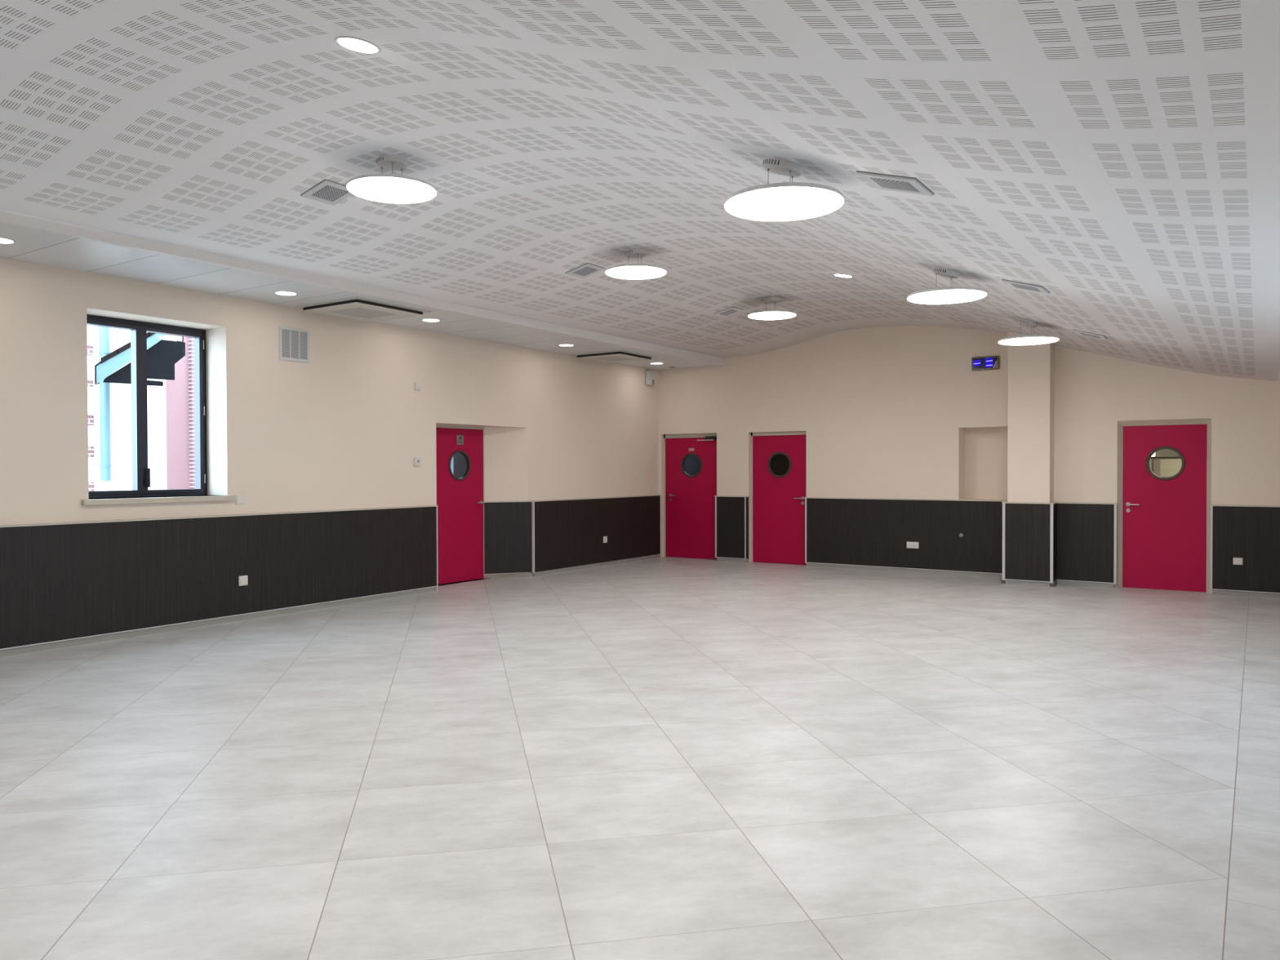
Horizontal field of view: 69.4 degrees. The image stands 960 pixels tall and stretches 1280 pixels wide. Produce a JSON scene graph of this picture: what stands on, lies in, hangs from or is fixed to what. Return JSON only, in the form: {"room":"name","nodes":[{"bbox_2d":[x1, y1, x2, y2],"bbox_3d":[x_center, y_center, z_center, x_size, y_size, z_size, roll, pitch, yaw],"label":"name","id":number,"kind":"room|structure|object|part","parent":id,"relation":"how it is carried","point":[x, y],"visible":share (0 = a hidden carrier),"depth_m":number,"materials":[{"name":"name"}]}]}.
{"room":"community hall","nodes":[
{"label":"community hall","id":0,"kind":"room"},
{"bbox_2d":[0,257,658,578],"bbox_3d":[-4.609,-0.570,8.611,0.350,3.950,17.794,0,1,34],"label":"wall","id":1,"kind":"structure","parent":0,"point":[344,428],"depth_m":9.95,"materials":[{"name":"beige paint"}]},
{"bbox_2d":[81,314,236,505],"bbox_3d":[-4.590,-0.657,8.669,0.490,1.731,1.425,0,1,34],"label":"window","id":2,"kind":"structure","parent":1,"relation":"in","point":[139,330],"depth_m":8.76,"materials":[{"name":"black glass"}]},
{"bbox_3d":[-4.922,-0.658,8.527,0.097,1.580,0.601,0,1,34],"label":"sash","id":3,"kind":"part","parent":2,"relation":"part of","materials":[{"name":"metal"}]},
{"bbox_3d":[-4.679,-0.021,8.771,0.040,0.180,0.044,0,1,34],"label":"handle","id":4,"kind":"part","parent":2,"relation":"part of","materials":[{"name":"black"}]},
{"bbox_3d":[-4.553,0.184,8.656,0.405,0.049,1.425,0,1,34],"label":"sill","id":5,"kind":"part","parent":2,"relation":"part of","materials":[{"name":"beige stone"}]},
{"bbox_3d":[-4.586,-0.665,9.028,0.097,1.580,0.605,0,1,34],"label":"sash","id":6,"kind":"part","parent":2,"relation":"part of","materials":[{"name":"black metal"}]},
{"bbox_2d":[0,505,438,656],"bbox_3d":[-5.864,0.908,6.383,0.057,1.056,12.062,0,1,34],"label":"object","id":7,"kind":"structure","parent":1,"relation":"attached to","point":[63,584],"depth_m":8.79,"materials":[{"name":"brown wood"}]},
{"bbox_3d":[-5.874,1.409,6.384,0.044,0.054,12.040,0,1,34],"label":"skirting","id":8,"kind":"part","parent":7,"relation":"part of","materials":[{"name":"grey tile"}]},
{"bbox_2d":[235,495,244,504],"bbox_3d":[-3.990,0.199,9.214,0.016,0.085,0.092,0,1,34],"label":"light switch","id":9,"kind":"object","parent":1,"relation":"attached to","point":[240,499],"visible":1,"depth_m":9.21,"materials":[{"name":"white plastic"}]},
{"bbox_2d":[238,575,248,586],"bbox_3d":[-3.946,1.002,9.194,0.018,0.098,0.095,0,1,34],"label":"wall socket","id":10,"kind":"object","parent":1,"relation":"attached to","point":[242,580],"visible":1,"depth_m":9.19,"materials":[{"name":"white plastic"}]},
{"bbox_2d":[278,325,309,362],"bbox_3d":[-3.639,-1.425,9.726,0.014,0.343,0.362,0,1,34],"label":"air vent","id":11,"kind":"object","parent":1,"relation":"in","point":[294,343],"visible":1,"depth_m":9.72,"materials":[{"name":"white metal"}]},
{"bbox_2d":[413,457,421,465],"bbox_3d":[-2.683,-0.222,11.145,0.036,0.098,0.096,0,1,34],"label":"wall control","id":12,"kind":"object","parent":1,"relation":"attached to","point":[417,460],"visible":1,"depth_m":11.13,"materials":[{"name":"white plastic"}]},
{"bbox_2d":[414,382,420,390],"bbox_3d":[-2.682,-1.131,11.148,0.025,0.090,0.077,0,1,34],"label":"thermostat","id":13,"kind":"object","parent":1,"relation":"attached to","point":[417,385],"visible":1,"depth_m":11.13,"materials":[{"name":"white plastic"}]},
{"bbox_2d":[435,424,484,584],"bbox_3d":[-2.392,0.305,12.245,0.127,2.100,0.990,0,1,34],"label":"door","id":14,"kind":"structure","parent":1,"relation":"in","point":[460,501],"depth_m":12.27,"materials":[{"name":"paint"}]},
{"bbox_3d":[-2.386,-0.531,12.251,0.004,0.130,0.120,0,1,34],"label":"sign plate","id":15,"kind":"part","parent":14,"relation":"part of","materials":[{"name":"silver metal"}]},
{"bbox_2d":[484,500,534,578],"bbox_3d":[-1.800,0.819,12.770,0.706,1.056,0.048,0,1,-21],"label":"trim","id":16,"kind":"structure","parent":1,"relation":"attached to","point":[508,526],"depth_m":12.76,"materials":[{"name":"brown wood"}]},
{"bbox_3d":[-1.813,1.320,12.782,0.683,0.054,0.023,0,1,-21],"label":"skirting","id":17,"kind":"part","parent":16,"relation":"part of","materials":[{"name":"grey metal"}]},
{"bbox_2d":[533,494,660,576],"bbox_3d":[-0.586,0.797,14.267,0.057,1.056,3.262,0,1,34],"label":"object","id":18,"kind":"structure","parent":1,"relation":"attached to","point":[569,533],"depth_m":14.06,"materials":[{"name":"brown wood"}]},
{"bbox_3d":[-0.591,1.298,14.277,0.042,0.054,3.262,0,1,34],"label":"skirting","id":19,"kind":"part","parent":18,"relation":"part of","materials":[{"name":"grey metal"}]},
{"bbox_2d":[603,536,607,542],"bbox_3d":[-0.534,0.922,14.290,0.018,0.098,0.094,0,1,34],"label":"wall socket","id":20,"kind":"object","parent":1,"relation":"attached to","point":[605,538],"visible":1,"depth_m":14.27,"materials":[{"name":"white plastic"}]},
{"bbox_2d":[645,370,654,385],"bbox_3d":[0.169,-1.691,15.352,0.080,0.230,0.190,0,1,34],"label":"alarm box","id":21,"kind":"object","parent":1,"relation":"attached to","point":[650,375],"visible":1,"depth_m":15.29,"materials":[{"name":"grey plastic"}]},
{"bbox_2d":[0,210,723,370],"bbox_3d":[-3.957,-1.897,8.155,1.268,0.289,17.234,0,1,34],"label":"ceiling","id":22,"kind":"structure","parent":0,"point":[37,241],"depth_m":8.56,"materials":[{"name":"white paint"}]},
{"bbox_2d":[0,237,15,244],"bbox_3d":[-4.792,-1.792,6.902,0.214,0.010,0.214,0,1,34],"label":"recessed light","id":23,"kind":"object","parent":22,"relation":"in","point":[2,240],"visible":1,"depth_m":6.92,"materials":[{"name":"white plastic"}]},
{"bbox_2d":[274,291,297,295],"bbox_3d":[-3.426,-1.807,8.942,0.214,0.010,0.214,0,1,34],"label":"recessed light","id":24,"kind":"object","parent":22,"relation":"in","point":[282,293],"visible":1,"depth_m":8.93,"materials":[{"name":"white plastic"}]},
{"bbox_2d":[294,296,431,322],"bbox_3d":[-2.928,-1.790,9.794,0.970,0.047,1.000,0,1,34],"label":"air conditioner","id":25,"kind":"object","parent":22,"relation":"attached to","point":[355,308],"visible":1,"depth_m":9.64,"materials":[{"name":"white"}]},
{"bbox_3d":[-2.928,-1.771,9.794,0.858,0.005,0.888,0,1,34],"label":"panel","id":26,"kind":"part","parent":25,"relation":"part of","materials":[{"name":"white plastic"}]},
{"bbox_3d":[-2.928,-1.809,9.794,0.970,0.010,1.000,0,1,34],"label":"panel","id":27,"kind":"part","parent":25,"relation":"part of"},
{"bbox_2d":[331,307,395,318],"bbox_3d":[-2.928,-1.768,9.794,0.470,0.002,0.500,0,1,34],"label":"grille","id":28,"kind":"object","parent":25,"relation":"attached to","point":[362,313],"depth_m":9.78,"materials":[{"name":"white plastic"}]},
{"bbox_2d":[421,318,440,321],"bbox_3d":[-2.377,-1.818,10.508,0.214,0.010,0.214,0,1,34],"label":"recessed light","id":29,"kind":"object","parent":22,"relation":"in","point":[424,319],"visible":1,"depth_m":10.50,"materials":[{"name":"white plastic"}]},
{"bbox_2d":[558,343,573,346],"bbox_3d":[-1.003,-1.833,12.561,0.214,0.010,0.214,0,1,34],"label":"recessed light","id":30,"kind":"object","parent":22,"relation":"in","point":[563,344],"visible":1,"depth_m":12.52,"materials":[{"name":"white plastic"}]},
{"bbox_2d":[571,350,657,363],"bbox_3d":[-0.378,-1.818,13.707,0.895,0.047,0.940,0,1,34],"label":"air conditioner","id":31,"kind":"object","parent":22,"relation":"attached to","point":[617,356],"visible":1,"depth_m":13.53,"materials":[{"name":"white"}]},
{"bbox_3d":[-0.378,-1.837,13.707,0.895,0.010,0.940,0,1,34],"label":"panel","id":32,"kind":"part","parent":31,"relation":"part of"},
{"bbox_3d":[-0.378,-1.799,13.707,0.783,0.006,0.828,0,1,34],"label":"panel","id":33,"kind":"part","parent":31,"relation":"part of","materials":[{"name":"white plastic"}]},
{"bbox_2d":[597,356,634,361],"bbox_3d":[-0.378,-1.796,13.707,0.395,0.002,0.440,0,1,34],"label":"grille","id":34,"kind":"object","parent":31,"relation":"attached to","point":[605,358],"depth_m":13.68,"materials":[{"name":"white plastic"}]},
{"bbox_2d":[649,362,663,364],"bbox_3d":[0.266,-1.847,14.636,0.214,0.010,0.214,0,1,34],"label":"recessed light","id":35,"kind":"object","parent":22,"relation":"in","point":[651,362],"visible":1,"depth_m":14.65,"materials":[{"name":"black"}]},
{"bbox_2d":[438,427,483,586],"bbox_3d":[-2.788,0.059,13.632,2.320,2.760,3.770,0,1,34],"label":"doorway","id":36,"kind":"structure","parent":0,"point":[460,463],"depth_m":15.28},
{"bbox_2d":[450,457,453,473],"bbox_3d":[-3.092,-0.229,15.112,0.035,1.300,0.078,0,1,34],"label":"window","id":37,"kind":"structure","parent":36,"relation":"in","point":[451,461],"depth_m":15.11,"materials":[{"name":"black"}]},
{"bbox_2d":[0,556,1279,959],"bbox_3d":[-0.421,1.489,5.809,10.650,0.120,17.850,0,1,34],"label":"floor","id":38,"kind":"structure","parent":0,"point":[661,757],"depth_m":4.52,"materials":[{"name":"grey tile"}]},
{"bbox_2d":[0,0,1279,380],"bbox_3d":[-0.361,-1.624,5.764,7.375,1.128,17.254,0,1,34],"label":"ceiling","id":39,"kind":"structure","parent":0,"point":[1119,159],"depth_m":4.81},
{"bbox_2d":[300,178,352,205],"bbox_3d":[-2.229,-2.064,6.638,0.284,0.074,0.290,0,1,34],"label":"ceiling vent","id":40,"kind":"object","parent":39,"relation":"in","point":[329,192],"visible":0.92,"depth_m":6.61,"materials":[{"name":"white metal"}]},
{"bbox_2d":[311,185,347,200],"bbox_3d":[-2.227,-2.058,6.637,0.266,0.014,0.266,-9,-6,-12],"label":"grille","id":41,"kind":"object","parent":40,"relation":"attached to","point":[319,193],"depth_m":6.62,"materials":[{"name":"white metal"}]},
{"bbox_2d":[334,35,381,54],"bbox_3d":[-1.290,-1.988,4.223,0.202,0.044,0.205,0,1,38],"label":"recessed light","id":42,"kind":"object","parent":39,"relation":"in","point":[351,43],"visible":1,"depth_m":4.21,"materials":[{"name":"white plastic"}]},
{"bbox_2d":[346,155,436,203],"bbox_3d":[-1.660,-2.036,6.186,0.582,0.209,0.582,0,1,34],"label":"pendant light","id":43,"kind":"object","parent":39,"relation":"hanging from","point":[392,188],"visible":1,"depth_m":6.13,"materials":[{"name":"white plastic"}]},
{"bbox_2d":[346,177,436,203],"bbox_3d":[-1.660,-1.935,6.187,0.580,0.006,0.580,0,1,34],"label":"diffuser","id":44,"kind":"object","parent":43,"relation":"attached to","point":[383,189],"depth_m":6.15,"materials":[{"name":"white plastic"}]},
{"bbox_2d":[564,262,604,278],"bbox_3d":[-0.547,-2.090,9.231,0.284,0.075,0.290,0,1,34],"label":"ceiling vent","id":45,"kind":"object","parent":39,"relation":"in","point":[587,269],"visible":1,"depth_m":9.20,"materials":[{"name":"white metal"}]},
{"bbox_2d":[573,266,597,275],"bbox_3d":[-0.545,-2.084,9.230,0.266,0.014,0.266,-9,-6,-12],"label":"grille","id":46,"kind":"object","parent":45,"relation":"attached to","point":[579,271],"depth_m":9.21,"materials":[{"name":"white metal"}]},
{"bbox_2d":[605,248,666,279],"bbox_3d":[-0.039,-2.072,8.795,0.582,0.211,0.582,0,1,34],"label":"pendant light","id":47,"kind":"object","parent":39,"relation":"hanging from","point":[628,271],"visible":1,"depth_m":8.72,"materials":[{"name":"white plastic"}]},
{"bbox_2d":[605,266,666,279],"bbox_3d":[-0.039,-1.970,8.796,0.580,0.006,0.580,0,1,34],"label":"diffuser","id":48,"kind":"object","parent":47,"relation":"attached to","point":[618,272],"depth_m":8.75,"materials":[{"name":"white plastic"}]},
{"bbox_2d":[713,306,743,317],"bbox_3d":[1.123,-2.128,11.698,0.284,0.075,0.290,0,1,34],"label":"ceiling vent","id":49,"kind":"object","parent":39,"relation":"in","point":[731,310],"visible":1,"depth_m":11.66,"materials":[{"name":"white metal"}]},
{"bbox_2d":[720,309,737,315],"bbox_3d":[1.125,-2.122,11.697,0.266,0.014,0.266,-9,-6,-12],"label":"grille","id":50,"kind":"object","parent":49,"relation":"attached to","point":[725,312],"depth_m":11.68,"materials":[{"name":"grey metal"}]},
{"bbox_2d":[747,297,795,319],"bbox_3d":[1.612,-2.107,11.287,0.582,0.211,0.582,0,1,34],"label":"pendant light","id":51,"kind":"object","parent":39,"relation":"hanging from","point":[772,314],"visible":1,"depth_m":11.21,"materials":[{"name":"white plastic"}]},
{"bbox_2d":[747,311,795,319],"bbox_3d":[1.612,-2.005,11.289,0.580,0.006,0.580,0,1,34],"label":"diffuser","id":52,"kind":"object","parent":51,"relation":"attached to","point":[755,315],"depth_m":11.24,"materials":[{"name":"white plastic"}]},
{"bbox_2d":[724,157,844,221],"bbox_3d":[0.707,-1.469,4.549,0.582,0.238,0.582,0,1,34],"label":"pendant light","id":53,"kind":"object","parent":39,"relation":"hanging from","point":[786,201],"visible":1,"depth_m":4.49,"materials":[{"name":"white plastic"}]},
{"bbox_2d":[724,182,844,207],"bbox_3d":[0.707,-1.369,4.550,0.582,0.026,0.582,0,1,34],"label":"housing","id":54,"kind":"object","parent":53,"relation":"on","point":[786,194],"depth_m":4.40,"materials":[{"name":"white plastic"}]},
{"bbox_2d":[724,186,844,221],"bbox_3d":[0.707,-1.353,4.550,0.580,0.006,0.580,0,1,34],"label":"diffuser","id":55,"kind":"object","parent":53,"relation":"attached to","point":[755,203],"depth_m":4.50,"materials":[{"name":"white plastic"}]},
{"bbox_2d":[832,273,853,277],"bbox_3d":[2.064,-2.075,9.384,0.202,0.043,0.205,0,1,29],"label":"recessed light","id":56,"kind":"object","parent":39,"relation":"in","point":[840,275],"visible":1,"depth_m":9.37,"materials":[{"name":"white plastic"}]},
{"bbox_2d":[856,170,934,195],"bbox_3d":[1.204,-1.396,4.349,0.279,0.094,0.290,0,1,34],"label":"ceiling vent","id":57,"kind":"object","parent":39,"relation":"in","point":[881,181],"visible":1,"depth_m":4.30,"materials":[{"name":"white metal"}]},
{"bbox_2d":[871,177,919,191],"bbox_3d":[1.202,-1.390,4.351,0.266,0.014,0.266,12,10,-12],"label":"grille","id":58,"kind":"object","parent":57,"relation":"attached to","point":[898,184],"depth_m":4.32,"materials":[{"name":"white metal"}]},
{"bbox_2d":[906,266,986,304],"bbox_3d":[2.357,-1.521,7.102,0.582,0.238,0.582,0,1,34],"label":"pendant light","id":59,"kind":"object","parent":39,"relation":"hanging from","point":[948,295],"visible":1,"depth_m":7.03,"materials":[{"name":"white plastic"}]},
{"bbox_2d":[906,286,986,299],"bbox_3d":[2.357,-1.421,7.104,0.582,0.026,0.582,0,1,34],"label":"housing","id":60,"kind":"object","parent":59,"relation":"on","point":[948,292],"depth_m":6.96,"materials":[{"name":"white plastic"}]},
{"bbox_2d":[907,289,986,304],"bbox_3d":[2.357,-1.405,7.104,0.580,0.006,0.580,0,1,34],"label":"diffuser","id":61,"kind":"object","parent":59,"relation":"attached to","point":[923,296],"depth_m":7.06,"materials":[{"name":"white plastic"}]},
{"bbox_2d":[1001,279,1049,293],"bbox_3d":[2.866,-1.436,6.859,0.279,0.094,0.290,0,1,34],"label":"ceiling vent","id":62,"kind":"object","parent":39,"relation":"in","point":[1014,284],"visible":1,"depth_m":6.80,"materials":[{"name":"white metal"}]},
{"bbox_2d":[1011,283,1039,291],"bbox_3d":[2.864,-1.430,6.860,0.266,0.014,0.266,12,10,-12],"label":"grille","id":63,"kind":"object","parent":62,"relation":"attached to","point":[1028,286],"depth_m":6.81,"materials":[{"name":"white metal"}]},
{"bbox_2d":[998,319,1058,345],"bbox_3d":[4.023,-1.552,9.573,0.582,0.238,0.582,0,1,34],"label":"pendant light","id":64,"kind":"object","parent":39,"relation":"hanging from","point":[1028,340],"visible":1,"depth_m":9.49,"materials":[{"name":"white plastic"}]},
{"bbox_2d":[998,337,1058,345],"bbox_3d":[4.023,-1.436,9.574,0.580,0.006,0.580,0,1,34],"label":"diffuser","id":65,"kind":"object","parent":64,"relation":"attached to","point":[1008,340],"depth_m":9.51,"materials":[{"name":"white plastic"}]},
{"bbox_2d":[1072,328,1107,339],"bbox_3d":[4.527,-1.461,9.285,0.279,0.094,0.290,0,1,34],"label":"ceiling vent","id":66,"kind":"object","parent":39,"relation":"in","point":[1080,332],"visible":1,"depth_m":9.22,"materials":[{"name":"white metal"}]},
{"bbox_2d":[1080,332,1100,337],"bbox_3d":[4.524,-1.455,9.286,0.266,0.014,0.266,12,10,-12],"label":"grille","id":67,"kind":"object","parent":66,"relation":"attached to","point":[1088,334],"depth_m":9.21,"materials":[{"name":"grey metal"}]},
{"bbox_2d":[684,437,700,475],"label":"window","id":68,"kind":"structure","parent":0,"point":[691,464],"depth_m":17.17,"materials":[{"name":"glass"}]},
{"bbox_2d":[770,435,789,475],"bbox_3d":[2.743,0.023,15.332,1.520,2.760,1.590,0,1,34],"label":"wall","id":69,"kind":"structure","parent":0,"point":[780,464],"depth_m":16.15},
{"bbox_2d":[658,325,1008,565],"bbox_3d":[2.799,-0.658,14.195,6.348,3.950,0.330,0,1,34],"label":"wall","id":70,"kind":"structure","parent":0,"point":[883,411],"depth_m":13.71,"materials":[{"name":"beige paint"}]},
{"bbox_2d":[663,432,716,559],"bbox_3d":[0.849,0.268,15.404,1.065,2.078,0.132,0,1,34],"label":"door","id":71,"kind":"structure","parent":70,"relation":"in","point":[689,500],"depth_m":15.42,"materials":[{"name":"paint"}]},
{"bbox_2d":[714,495,748,562],"bbox_3d":[1.487,0.784,14.897,0.595,1.056,0.117,0,1,34],"label":"trim","id":72,"kind":"structure","parent":70,"relation":"attached to","point":[731,512],"depth_m":14.84,"materials":[{"name":"brown wood"}]},
{"bbox_3d":[1.492,1.285,14.872,0.554,0.054,0.044,0,1,34],"label":"skirting","id":73,"kind":"part","parent":72,"relation":"part of","materials":[{"name":"grey tile"}]},
{"bbox_2d":[751,431,806,564],"bbox_3d":[2.183,0.279,14.511,0.980,2.072,0.132,0,1,34],"label":"door","id":74,"kind":"structure","parent":70,"relation":"in","point":[777,501],"depth_m":14.52,"materials":[{"name":"paint"}]},
{"bbox_2d":[804,497,1007,577],"bbox_3d":[3.787,0.797,13.321,3.030,1.056,0.057,0,1,34],"label":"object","id":75,"kind":"structure","parent":70,"relation":"attached to","point":[873,534],"depth_m":13.27,"materials":[{"name":"brown wood"}]},
{"bbox_3d":[3.808,1.298,13.321,2.990,0.054,0.044,0,1,34],"label":"skirting","id":76,"kind":"part","parent":75,"relation":"part of","materials":[{"name":"grey tile"}]},
{"bbox_2d":[906,542,919,548],"bbox_3d":[3.898,0.931,13.212,0.172,0.091,0.018,0,1,34],"label":"double socket","id":77,"kind":"object","parent":70,"relation":"attached to","point":[909,544],"visible":1,"depth_m":13.20,"materials":[{"name":"white plastic"}]},
{"bbox_2d":[971,355,999,370],"bbox_3d":[4.733,-1.599,12.660,0.365,0.184,0.047,0,1,34],"label":"digital clock","id":78,"kind":"object","parent":70,"relation":"attached to","point":[991,362],"visible":1,"depth_m":12.64,"materials":[{"name":"black plastic"}]},
{"bbox_2d":[964,426,1007,499],"bbox_3d":[4.979,-0.273,12.962,1.250,1.400,0.062,0,1,34],"label":"wall niche","id":79,"kind":"object","parent":70,"relation":"in","point":[985,448],"visible":0.39,"depth_m":13.01,"materials":[{"name":"beige paint"}]},
{"bbox_2d":[1001,501,1057,586],"bbox_3d":[5.113,0.810,12.030,0.640,1.056,0.638,0,1,34],"label":"trim","id":80,"kind":"structure","parent":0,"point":[1029,529],"depth_m":11.77,"materials":[{"name":"brown wood"}]},
{"bbox_3d":[5.112,1.311,12.043,0.580,0.054,0.610,0,1,34],"label":"skirting","id":81,"kind":"part","parent":80,"relation":"part of","materials":[{"name":"grey metal"}]},
{"bbox_2d":[1007,331,1054,502],"bbox_3d":[5.134,-0.388,12.060,0.507,3.450,0.623,0,1,34],"label":"wall pillar","id":82,"kind":"structure","parent":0,"point":[1031,368],"depth_m":11.79,"materials":[{"name":"beige paint"}]},
{"bbox_2d":[1053,344,1279,593],"bbox_3d":[7.029,-0.629,10.943,3.900,3.950,0.300,0,1,34],"label":"wall","id":83,"kind":"structure","parent":0,"point":[1093,392],"depth_m":11.26,"materials":[{"name":"beige paint"}]},
{"bbox_2d":[1057,502,1117,587],"bbox_3d":[5.645,0.813,11.675,0.690,1.056,0.057,0,1,34],"label":"trim","id":84,"kind":"structure","parent":83,"relation":"attached to","point":[1086,532],"depth_m":11.65,"materials":[{"name":"brown wood"}]},
{"bbox_3d":[5.636,1.314,11.696,0.655,0.054,0.044,0,1,34],"label":"skirting","id":85,"kind":"part","parent":84,"relation":"part of","materials":[{"name":"grey tile"}]},
{"bbox_2d":[1116,417,1211,593],"bbox_3d":[6.372,0.305,11.259,0.992,2.078,0.117,0,1,34],"label":"door","id":86,"kind":"structure","parent":83,"relation":"in","point":[1163,524],"depth_m":11.26,"materials":[{"name":"paint"}]},
{"bbox_3d":[6.085,0.303,11.421,0.151,0.052,0.067,0,1,34],"label":"handle","id":87,"kind":"part","parent":86,"relation":"part of","materials":[{"name":"metal"}]},
{"bbox_2d":[1233,557,1242,564],"bbox_3d":[6.962,0.946,10.759,0.095,0.081,0.018,0,1,34],"label":"wall socket","id":88,"kind":"object","parent":83,"relation":"attached to","point":[1237,561],"visible":1,"depth_m":10.75,"materials":[{"name":"white plastic"}]},
{"bbox_2d":[1209,504,1279,598],"bbox_3d":[7.525,0.824,10.416,1.875,1.056,0.057,0,1,34],"label":"trim","id":89,"kind":"structure","parent":83,"relation":"attached to","point":[1251,533],"depth_m":10.72,"materials":[{"name":"brown wood"}]},
{"bbox_3d":[7.541,1.325,10.420,1.848,0.054,0.044,0,1,34],"label":"skirting","id":90,"kind":"part","parent":89,"relation":"part of","materials":[{"name":"grey metal"}]},
{"bbox_2d":[1155,444,1207,457],"bbox_3d":[7.575,0.221,12.485,3.420,2.410,2.950,0,1,34],"label":"wall","id":91,"kind":"structure","parent":0,"point":[1164,452],"depth_m":13.93,"materials":[{"name":"paint"}]},
{"bbox_2d":[1149,456,1207,477],"bbox_3d":[8.063,0.490,13.172,3.150,1.652,0.250,0,1,34],"label":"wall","id":92,"kind":"structure","parent":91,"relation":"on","point":[1163,467],"depth_m":13.50,"materials":[{"name":"paint"}]},
{"bbox_3d":[8.113,-0.325,13.239,3.150,0.024,0.065,0,1,34],"label":"rail","id":93,"kind":"part","parent":92,"relation":"part of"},
{"label":"outside","id":94,"kind":"structure","parent":0,"visible":0},
{"bbox_3d":[-2.073,1.838,1.414,55.000,0.100,50.000,0,1,34],"label":"floor","id":95,"kind":"structure","parent":94,"visible":0},
{"bbox_2d":[87,324,195,491],"bbox_3d":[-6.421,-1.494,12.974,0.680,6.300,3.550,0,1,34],"label":"building","id":96,"kind":"structure","parent":95,"relation":"on","point":[171,406],"depth_m":12.37,"materials":[{"name":"white paint"}]},
{"bbox_2d":[98,326,111,490],"bbox_3d":[-6.806,-1.228,11.753,0.132,5.800,0.132,0,1,34],"label":"downpipe","id":97,"kind":"object","parent":96,"relation":"attached to","point":[105,465],"visible":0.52,"depth_m":11.71,"materials":[{"name":"metal"}]},
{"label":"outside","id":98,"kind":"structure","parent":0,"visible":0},
{"bbox_2d":[94,332,185,386],"bbox_3d":[-6.203,-1.627,11.513,0.774,1.019,1.497,0,1,34],"label":"porch roof","id":99,"kind":"structure","parent":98,"point":[162,355],"depth_m":11.29,"materials":[{"name":"metal"}]},
{"bbox_3d":[-5.883,-1.923,11.818,0.066,0.409,0.425,-1,1,-28],"label":"timber post","id":100,"kind":"part","parent":99,"relation":"part of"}
]}

